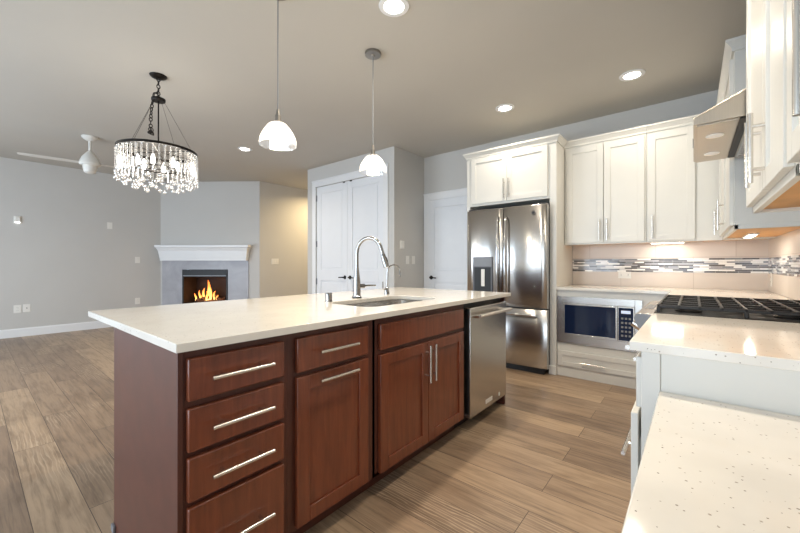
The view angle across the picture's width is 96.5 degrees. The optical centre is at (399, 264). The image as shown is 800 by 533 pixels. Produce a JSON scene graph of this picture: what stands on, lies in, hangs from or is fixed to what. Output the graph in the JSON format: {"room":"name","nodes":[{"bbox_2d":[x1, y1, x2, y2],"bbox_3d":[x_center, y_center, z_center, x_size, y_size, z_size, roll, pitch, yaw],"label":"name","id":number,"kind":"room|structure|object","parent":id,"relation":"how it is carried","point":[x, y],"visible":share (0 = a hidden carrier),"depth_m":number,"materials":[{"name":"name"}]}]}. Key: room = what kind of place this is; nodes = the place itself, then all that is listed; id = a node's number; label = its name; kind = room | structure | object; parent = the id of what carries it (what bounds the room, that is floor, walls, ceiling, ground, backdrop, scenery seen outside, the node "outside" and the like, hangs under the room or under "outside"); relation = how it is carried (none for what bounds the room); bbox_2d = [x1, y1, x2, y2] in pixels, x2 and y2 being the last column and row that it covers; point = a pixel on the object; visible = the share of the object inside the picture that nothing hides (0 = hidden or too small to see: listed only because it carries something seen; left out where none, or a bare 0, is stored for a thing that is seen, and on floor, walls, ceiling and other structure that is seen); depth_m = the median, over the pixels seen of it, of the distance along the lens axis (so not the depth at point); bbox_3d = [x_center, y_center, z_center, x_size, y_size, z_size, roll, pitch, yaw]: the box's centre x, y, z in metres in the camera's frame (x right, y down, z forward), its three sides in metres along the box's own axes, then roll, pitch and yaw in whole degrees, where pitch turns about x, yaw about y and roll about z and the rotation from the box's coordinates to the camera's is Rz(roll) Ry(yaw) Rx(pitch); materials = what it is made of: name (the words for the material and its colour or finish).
{"room":"kitchen","nodes":[
{"label":"kitchen","id":0,"kind":"room"},
{"bbox_2d":[0,157,160,329],"bbox_3d":[-6.530,-0.258,5.197,0.150,2.810,5.240,0,0,39],"label":"wall","id":1,"kind":"structure","parent":0,"point":[62,259],"depth_m":6.16,"materials":[{"name":"grey paint"}]},
{"bbox_2d":[14,305,20,312],"bbox_3d":[-6.054,0.703,5.652,0.008,0.125,0.085,0,0,39],"label":"wall outlet","id":2,"kind":"object","parent":1,"relation":"attached to","point":[17,308],"visible":1,"depth_m":5.65,"materials":[{"name":"white plastic"}]},
{"bbox_2d":[14,216,20,222],"bbox_3d":[-6.046,-0.713,5.645,0.030,0.115,0.085,0,0,39],"label":"sensor","id":3,"kind":"object","parent":1,"relation":"attached to","point":[17,219],"visible":1,"depth_m":5.63,"materials":[{"name":"white plastic"}]},
{"bbox_2d":[23,304,30,311],"bbox_3d":[-5.986,0.697,5.728,0.016,0.125,0.085,0,0,39],"label":"cable plate","id":4,"kind":"object","parent":1,"relation":"attached to","point":[26,307],"visible":1,"depth_m":5.73,"materials":[{"name":"white plastic"}]},
{"bbox_2d":[0,321,111,338],"bbox_3d":[-6.386,1.079,5.204,0.064,0.135,5.133,0,0,39],"label":"baseboard","id":5,"kind":"structure","parent":1,"relation":"attached to","point":[30,331],"depth_m":5.94,"materials":[{"name":"white paint"}]},
{"bbox_2d":[107,222,111,228],"bbox_3d":[-5.319,-0.713,6.545,0.008,0.120,0.075,0,0,39],"label":"wall plate","id":6,"kind":"object","parent":1,"relation":"attached to","point":[109,224],"visible":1,"depth_m":6.54,"materials":[{"name":"white plastic"}]},
{"bbox_2d":[135,257,139,262],"bbox_3d":[-5.051,-0.089,6.872,0.008,0.120,0.080,0,0,39],"label":"light switch","id":7,"kind":"object","parent":1,"relation":"attached to","point":[137,259],"visible":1,"depth_m":6.87,"materials":[{"name":"white plastic"}]},
{"bbox_2d":[135,298,139,303],"bbox_3d":[-5.051,0.700,6.872,0.008,0.120,0.080,0,0,39],"label":"wall outlet","id":8,"kind":"object","parent":1,"relation":"attached to","point":[137,300],"visible":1,"depth_m":6.87,"materials":[{"name":"white plastic"}]},
{"bbox_2d":[161,181,258,304],"bbox_3d":[-3.796,-0.258,7.212,2.022,2.810,0.120,0,0,1],"label":"wall","id":9,"kind":"structure","parent":0,"point":[227,212],"depth_m":7.15,"materials":[{"name":"grey paint"}]},
{"bbox_2d":[259,181,307,297],"bbox_3d":[-1.943,-0.258,8.275,0.150,2.810,2.880,0,0,39],"label":"wall","id":10,"kind":"structure","parent":0,"point":[283,210],"depth_m":7.53,"materials":[{"name":"grey paint"}]},
{"bbox_2d":[271,259,278,263],"bbox_3d":[-2.580,-0.064,7.375,0.008,0.120,0.165,0,0,39],"label":"light switch","id":11,"kind":"object","parent":10,"relation":"attached to","point":[273,261],"visible":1,"depth_m":7.37,"materials":[{"name":"white plastic"}]},
{"bbox_2d":[0,327,635,532],"bbox_3d":[-1.792,1.197,3.997,9.496,0.100,9.700,0,0,39],"label":"floor","id":12,"kind":"structure","parent":0,"point":[549,458],"depth_m":2.10,"materials":[{"name":"brown wood"}]},
{"bbox_2d":[111,327,286,532],"bbox_3d":[-0.820,0.704,1.440,0.791,0.887,0.389,0,0,39],"label":"base cabinet","id":13,"kind":"object","parent":12,"relation":"on","point":[200,436],"visible":0.91,"depth_m":1.22,"materials":[{"name":"brown wood"}]},
{"bbox_2d":[162,260,248,304],"bbox_3d":[-3.887,0.527,7.357,1.745,1.240,0.494,0,0,1],"label":"fireplace","id":14,"kind":"object","parent":12,"relation":"on","point":[204,281],"visible":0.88,"depth_m":7.15,"materials":[{"name":"grey stone"}]},
{"bbox_2d":[154,245,251,260],"bbox_3d":[-3.881,-0.231,7.049,1.850,0.305,0.169,0,0,1],"label":"mantel shelf","id":15,"kind":"object","parent":14,"relation":"attached to","point":[166,252],"visible":1,"depth_m":7.01,"materials":[{"name":"white paint"}]},
{"bbox_2d":[287,320,371,532],"bbox_3d":[-0.534,0.704,1.765,0.763,0.887,0.475,0,0,39],"label":"base cabinet","id":16,"kind":"object","parent":12,"relation":"on","point":[329,370],"visible":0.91,"depth_m":1.51,"materials":[{"name":"brown wood"}]},
{"bbox_2d":[361,304,463,492],"bbox_3d":[-0.099,0.704,2.296,0.763,0.887,0.898,0,0,39],"label":"base cabinet","id":17,"kind":"object","parent":12,"relation":"on","point":[418,357],"visible":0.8,"depth_m":1.99,"materials":[{"name":"brown wood"}]},
{"bbox_2d":[88,287,510,352],"bbox_3d":[-0.323,0.246,2.370,1.177,0.028,2.472,0,0,39],"label":"countertop","id":18,"kind":"structure","parent":17,"relation":"on","point":[176,328],"depth_m":1.69,"materials":[{"name":"stone"}]},
{"bbox_2d":[325,292,332,301],"bbox_3d":[-0.446,0.204,2.237,0.047,0.056,0.047,0,0,39],"label":"air gap cap","id":19,"kind":"object","parent":18,"relation":"on","point":[328,296],"visible":0.99,"depth_m":2.22,"materials":[{"name":"metal"}]},
{"bbox_2d":[352,236,388,297],"bbox_3d":[-0.189,0.019,2.483,0.275,0.427,0.144,0,0,18],"label":"kitchen faucet","id":20,"kind":"object","parent":18,"relation":"on","point":[357,286],"visible":0.94,"depth_m":2.46,"materials":[{"name":"metal"}]},
{"bbox_2d":[349,299,418,306],"bbox_3d":[-0.088,0.353,2.318,0.430,0.184,0.740,0,0,39],"label":"sink","id":21,"kind":"object","parent":18,"relation":"in","point":[393,301],"visible":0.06,"depth_m":2.59,"materials":[{"name":"silver metal"}]},
{"bbox_2d":[382,264,400,293],"bbox_3d":[-0.068,0.114,2.805,0.147,0.236,0.044,0,0,-5],"label":"water tap","id":22,"kind":"object","parent":18,"relation":"on","point":[386,289],"visible":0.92,"depth_m":2.79,"materials":[{"name":"metal"}]},
{"bbox_2d":[454,298,511,428],"bbox_3d":[0.424,0.706,2.867,0.766,0.883,0.632,0,0,39],"label":"dishwasher","id":23,"kind":"object","parent":12,"relation":"on","point":[484,321],"visible":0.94,"depth_m":2.58,"materials":[{"name":"silver metal"}]},
{"bbox_2d":[496,297,504,403],"bbox_3d":[0.576,0.704,3.172,0.737,0.887,0.027,0,0,39],"label":"end panel","id":24,"kind":"object","parent":12,"relation":"on","point":[501,400],"visible":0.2,"depth_m":2.94,"materials":[{"name":"brown wood"}]},
{"bbox_2d":[467,202,549,374],"bbox_3d":[1.347,0.252,4.183,0.914,1.790,0.792,0,0,39],"label":"refrigerator","id":25,"kind":"object","parent":12,"relation":"on","point":[508,248],"visible":0.8,"depth_m":3.83,"materials":[{"name":"metal"}]},
{"bbox_2d":[462,133,572,374],"bbox_3d":[1.408,-0.099,4.267,1.124,2.491,0.699,0,0,39],"label":"tall cabinet","id":26,"kind":"object","parent":12,"relation":"on","point":[529,172],"visible":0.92,"depth_m":3.90,"materials":[{"name":"white paint"}]},
{"bbox_2d":[557,290,668,388],"bbox_3d":[2.190,0.704,3.630,0.970,0.887,0.667,0,0,39],"label":"base cabinet","id":27,"kind":"object","parent":12,"relation":"on","point":[597,364],"visible":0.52,"depth_m":3.47,"materials":[{"name":"white paint"}]},
{"bbox_2d":[557,296,642,351],"bbox_3d":[2.094,0.564,3.691,0.737,0.477,0.584,0,0,39],"label":"microwave","id":28,"kind":"object","parent":27,"relation":"in","point":[595,322],"visible":0.91,"depth_m":3.47,"materials":[{"name":"silver metal"}]},
{"bbox_2d":[621,391,799,532],"bbox_3d":[0.635,0.759,0.421,0.602,0.775,1.138,0,0,39],"label":"countertop","id":29,"kind":"structure","parent":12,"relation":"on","point":[706,466],"depth_m":0.64,"materials":[{"name":"stone"}]},
{"bbox_2d":[621,351,799,494],"bbox_3d":[1.204,0.704,1.202,0.715,0.887,0.790,0,0,39],"label":"base cabinet","id":30,"kind":"object","parent":12,"relation":"on","point":[756,387],"visible":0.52,"depth_m":0.99,"materials":[{"name":"white paint"}]},
{"bbox_2d":[630,313,799,371],"bbox_3d":[1.212,0.246,1.190,0.662,0.028,0.811,0,0,39],"label":"countertop","id":31,"kind":"structure","parent":30,"relation":"on","point":[768,344],"depth_m":1.11,"materials":[{"name":"stone"}]},
{"bbox_2d":[625,294,799,349],"bbox_3d":[1.663,0.668,1.842,0.780,0.957,0.766,0,0,39],"label":"gas range","id":32,"kind":"object","parent":12,"relation":"on","point":[776,310],"visible":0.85,"depth_m":1.71,"materials":[{"name":"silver metal"}]},
{"bbox_2d":[654,308,799,322],"bbox_3d":[1.710,0.234,1.806,0.644,0.010,0.758,0,0,39],"label":"cooktop","id":33,"kind":"object","parent":32,"relation":"in","point":[733,315],"depth_m":1.61,"materials":[{"name":"metal"}]},
{"bbox_3d":[2.477,0.704,2.756,0.696,0.887,1.654,0,0,39],"label":"cabinet","id":34,"kind":"object","parent":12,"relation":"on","visible":0},
{"bbox_2d":[556,284,792,299],"bbox_3d":[2.122,0.246,3.043,1.609,0.028,1.661,0,0,39],"label":"countertop","id":35,"kind":"structure","parent":34,"relation":"on","point":[758,294],"depth_m":3.20,"materials":[{"name":"stone"}]},
{"bbox_2d":[308,146,399,293],"bbox_3d":[-0.815,-0.258,5.691,1.995,2.810,0.120,0,0,39],"label":"wall","id":36,"kind":"structure","parent":0,"point":[391,155],"depth_m":5.10,"materials":[{"name":"grey paint"}]},
{"bbox_2d":[316,181,347,292],"bbox_3d":[-1.139,-0.092,5.883,0.786,2.454,0.089,0,0,39],"label":"door","id":37,"kind":"structure","parent":36,"relation":"in","point":[332,200],"depth_m":5.88,"materials":[{"name":"white paint"}]},
{"bbox_2d":[312,164,388,293],"bbox_3d":[-0.843,-0.143,5.621,1.752,2.580,0.024,0,0,39],"label":"trim","id":38,"kind":"structure","parent":36,"relation":"attached to","point":[383,168],"depth_m":5.48,"materials":[{"name":"white paint"}]},
{"bbox_2d":[348,174,382,290],"bbox_3d":[-0.528,-0.092,5.382,0.786,2.454,0.089,0,0,39],"label":"door","id":39,"kind":"structure","parent":36,"relation":"in","point":[365,195],"depth_m":5.38,"materials":[{"name":"white paint"}]},
{"bbox_2d":[0,0,745,189],"bbox_3d":[-1.792,-1.723,3.997,9.496,0.120,9.700,0,0,39],"label":"ceiling","id":40,"kind":"structure","parent":0,"point":[70,69],"depth_m":3.09,"materials":[{"name":"paint"}]},
{"bbox_2d":[17,135,148,173],"bbox_3d":[-4.039,-1.423,4.652,1.299,0.480,0.224,0,0,-36],"label":"ceiling fan","id":41,"kind":"object","parent":40,"relation":"hanging from","point":[89,161],"visible":0.98,"depth_m":4.59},
{"bbox_2d":[115,72,197,183],"bbox_3d":[-2.129,-1.157,3.147,0.623,1.012,0.623,0,0,39],"label":"chandelier","id":42,"kind":"object","parent":40,"relation":"hanging from","point":[158,76],"visible":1,"depth_m":3.14,"materials":[{"name":"brown metal"}]},
{"bbox_2d":[238,147,251,150],"bbox_3d":[-2.229,-1.659,5.135,0.196,0.008,0.196,0,0,39],"label":"recessed light","id":43,"kind":"object","parent":40,"relation":"in","point":[239,148],"visible":1,"depth_m":5.14,"materials":[{"name":"white paint"}]},
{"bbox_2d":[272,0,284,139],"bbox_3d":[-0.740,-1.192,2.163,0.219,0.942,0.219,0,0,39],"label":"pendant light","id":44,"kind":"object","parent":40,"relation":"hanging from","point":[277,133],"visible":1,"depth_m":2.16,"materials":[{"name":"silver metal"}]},
{"bbox_2d":[272,109,283,126],"bbox_3d":[-0.740,-0.893,2.163,0.072,0.095,0.072,0,0,39],"label":"socket","id":45,"kind":"object","parent":44,"relation":"attached to","point":[277,123],"depth_m":2.15,"materials":[{"name":"silver metal"}]},
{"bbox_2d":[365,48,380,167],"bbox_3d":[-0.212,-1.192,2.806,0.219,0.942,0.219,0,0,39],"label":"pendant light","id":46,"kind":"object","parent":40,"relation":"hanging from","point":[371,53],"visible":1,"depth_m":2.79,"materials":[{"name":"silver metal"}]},
{"bbox_2d":[368,145,377,157],"bbox_3d":[-0.212,-0.893,2.806,0.072,0.095,0.072,0,0,39],"label":"socket","id":47,"kind":"object","parent":46,"relation":"attached to","point":[372,155],"depth_m":2.79,"materials":[{"name":"silver metal"}]},
{"bbox_2d":[379,0,408,16],"bbox_3d":[-0.038,-1.659,2.295,0.196,0.008,0.196,0,0,39],"label":"recessed light","id":48,"kind":"object","parent":40,"relation":"in","point":[391,8],"visible":1,"depth_m":2.31,"materials":[{"name":"white paint"}]},
{"bbox_2d":[495,104,514,111],"bbox_3d":[1.114,-1.659,3.791,0.196,0.008,0.196,0,0,39],"label":"recessed light","id":49,"kind":"object","parent":40,"relation":"in","point":[504,107],"visible":1,"depth_m":3.79,"materials":[{"name":"white paint"}]},
{"bbox_2d":[619,69,645,80],"bbox_3d":[2.035,-1.659,3.131,0.196,0.008,0.196,0,0,39],"label":"recessed light","id":50,"kind":"object","parent":40,"relation":"in","point":[634,74],"visible":1,"depth_m":3.12,"materials":[{"name":"white paint"}]},
{"bbox_2d":[400,149,423,287],"bbox_3d":[0.139,-0.258,5.375,0.120,2.810,0.603,0,0,39],"label":"wall","id":51,"kind":"structure","parent":0,"point":[411,165],"depth_m":5.32,"materials":[{"name":"grey paint"}]},
{"bbox_2d":[400,241,403,248],"bbox_3d":[0.033,-0.283,5.131,0.026,0.120,0.085,0,0,39],"label":"thermostat","id":52,"kind":"object","parent":51,"relation":"attached to","point":[401,242],"visible":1,"depth_m":5.11,"materials":[{"name":"white plastic"}]},
{"bbox_2d":[424,90,761,290],"bbox_3d":[1.893,-0.258,4.421,4.041,2.810,0.150,0,0,39],"label":"wall","id":53,"kind":"structure","parent":0,"point":[445,171],"depth_m":4.15,"materials":[{"name":"grey paint"}]},
{"bbox_2d":[423,188,466,287],"bbox_3d":[0.752,0.027,5.246,0.992,2.240,0.024,0,0,39],"label":"trim","id":54,"kind":"structure","parent":53,"relation":"attached to","point":[463,191],"depth_m":5.51,"materials":[{"name":"white paint"}]},
{"bbox_2d":[428,196,466,289],"bbox_3d":[0.734,0.078,5.225,0.794,2.114,0.089,0,0,39],"label":"door","id":55,"kind":"structure","parent":53,"relation":"in","point":[447,218],"depth_m":5.26,"materials":[{"name":"white paint"}]},
{"bbox_2d":[564,125,646,244],"bbox_3d":[2.196,-0.778,3.814,0.745,1.131,0.399,0,0,39],"label":"upper cabinet","id":56,"kind":"object","parent":53,"relation":"attached to","point":[606,173],"visible":0.97,"depth_m":3.66,"materials":[{"name":"white paint"}]},
{"bbox_2d":[618,272,630,277],"bbox_3d":[2.430,0.112,3.864,0.120,0.072,0.008,0,0,39],"label":"wall outlet","id":57,"kind":"object","parent":53,"relation":"attached to","point":[620,274],"visible":1,"depth_m":3.86,"materials":[{"name":"white plastic"}]},
{"bbox_2d":[573,258,767,272],"bbox_3d":[2.652,0.009,3.685,1.613,0.140,0.004,0,0,39],"label":"trim","id":58,"kind":"structure","parent":53,"relation":"attached to","point":[687,265],"depth_m":3.58,"materials":[{"name":"tile"}]},
{"bbox_2d":[573,239,768,290],"bbox_3d":[2.660,-0.001,3.687,1.623,0.465,0.010,0,0,39],"label":"backsplash","id":59,"kind":"structure","parent":53,"relation":"attached to","point":[731,248],"depth_m":3.56,"materials":[{"name":"tile"}]},
{"bbox_2d":[646,114,774,242],"bbox_3d":[2.819,-0.778,3.302,0.864,1.131,0.399,0,0,39],"label":"upper cabinet","id":60,"kind":"object","parent":53,"relation":"attached to","point":[683,193],"visible":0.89,"depth_m":3.30,"materials":[{"name":"white paint"}]},
{"bbox_2d":[650,242,684,243],"bbox_3d":[2.640,-0.217,3.528,0.280,0.016,0.035,0,0,39],"label":"light","id":61,"kind":"object","parent":60,"relation":"attached to","point":[655,242],"visible":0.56,"depth_m":3.54,"materials":[{"name":"white plastic"}]},
{"bbox_3d":[1.081,-0.258,0.369,0.150,2.810,7.443,0,0,39],"label":"wall","id":62,"kind":"structure","parent":0,"visible":0},
{"bbox_2d":[693,88,745,162],"bbox_3d":[1.772,-1.141,1.754,0.517,1.041,0.760,0,0,39],"label":"range hood","id":63,"kind":"object","parent":62,"relation":"attached to","point":[718,132],"visible":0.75,"depth_m":1.68,"materials":[{"name":"metal"}]},
{"bbox_2d":[704,152,719,155],"bbox_3d":[1.751,-0.622,2.004,0.068,0.004,0.068,0,0,39],"label":"lamp","id":64,"kind":"object","parent":63,"relation":"on","point":[705,153],"depth_m":1.99,"materials":[{"name":"white"}]},
{"bbox_2d":[706,133,723,138],"bbox_3d":[1.522,-0.622,1.726,0.068,0.004,0.068,0,0,39],"label":"lamp","id":65,"kind":"object","parent":63,"relation":"on","point":[710,135],"depth_m":1.72,"materials":[{"name":"white"}]},
{"bbox_2d":[713,34,799,239],"bbox_3d":[2.480,-0.778,2.510,0.383,1.131,1.249,0,0,39],"label":"upper cabinet","id":66,"kind":"object","parent":62,"relation":"attached to","point":[735,220],"visible":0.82,"depth_m":2.17,"materials":[{"name":"white paint"}]},
{"bbox_2d":[742,233,759,237],"bbox_3d":[2.636,-0.217,2.688,0.060,0.016,0.400,0,0,39],"label":"light","id":67,"kind":"object","parent":66,"relation":"attached to","point":[748,235],"visible":1,"depth_m":2.57,"materials":[{"name":"white plastic"}]},
{"bbox_2d":[744,0,799,212],"bbox_3d":[1.306,-0.778,1.082,0.383,1.131,0.830,0,0,39],"label":"upper cabinet","id":68,"kind":"object","parent":62,"relation":"attached to","point":[771,184],"visible":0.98,"depth_m":1.10,"materials":[{"name":"white paint"}]},
{"bbox_2d":[768,255,799,276],"bbox_3d":[2.244,0.009,1.922,0.004,0.140,3.239,0,0,39],"label":"trim","id":69,"kind":"structure","parent":62,"relation":"attached to","point":[784,265],"depth_m":2.57,"materials":[{"name":"tile"}]},
{"bbox_2d":[769,229,799,299],"bbox_3d":[2.251,-0.261,1.919,0.010,0.985,3.243,0,0,39],"label":"backsplash","id":70,"kind":"structure","parent":62,"relation":"attached to","point":[787,244],"depth_m":2.56,"materials":[{"name":"tile"}]},
{"bbox_2d":[787,0,799,173],"bbox_3d":[0.912,-0.778,0.602,0.383,1.131,0.408,0,0,39],"label":"upper cabinet","id":71,"kind":"object","parent":62,"relation":"attached to","point":[793,6],"visible":1,"depth_m":0.77,"materials":[{"name":"white paint"}]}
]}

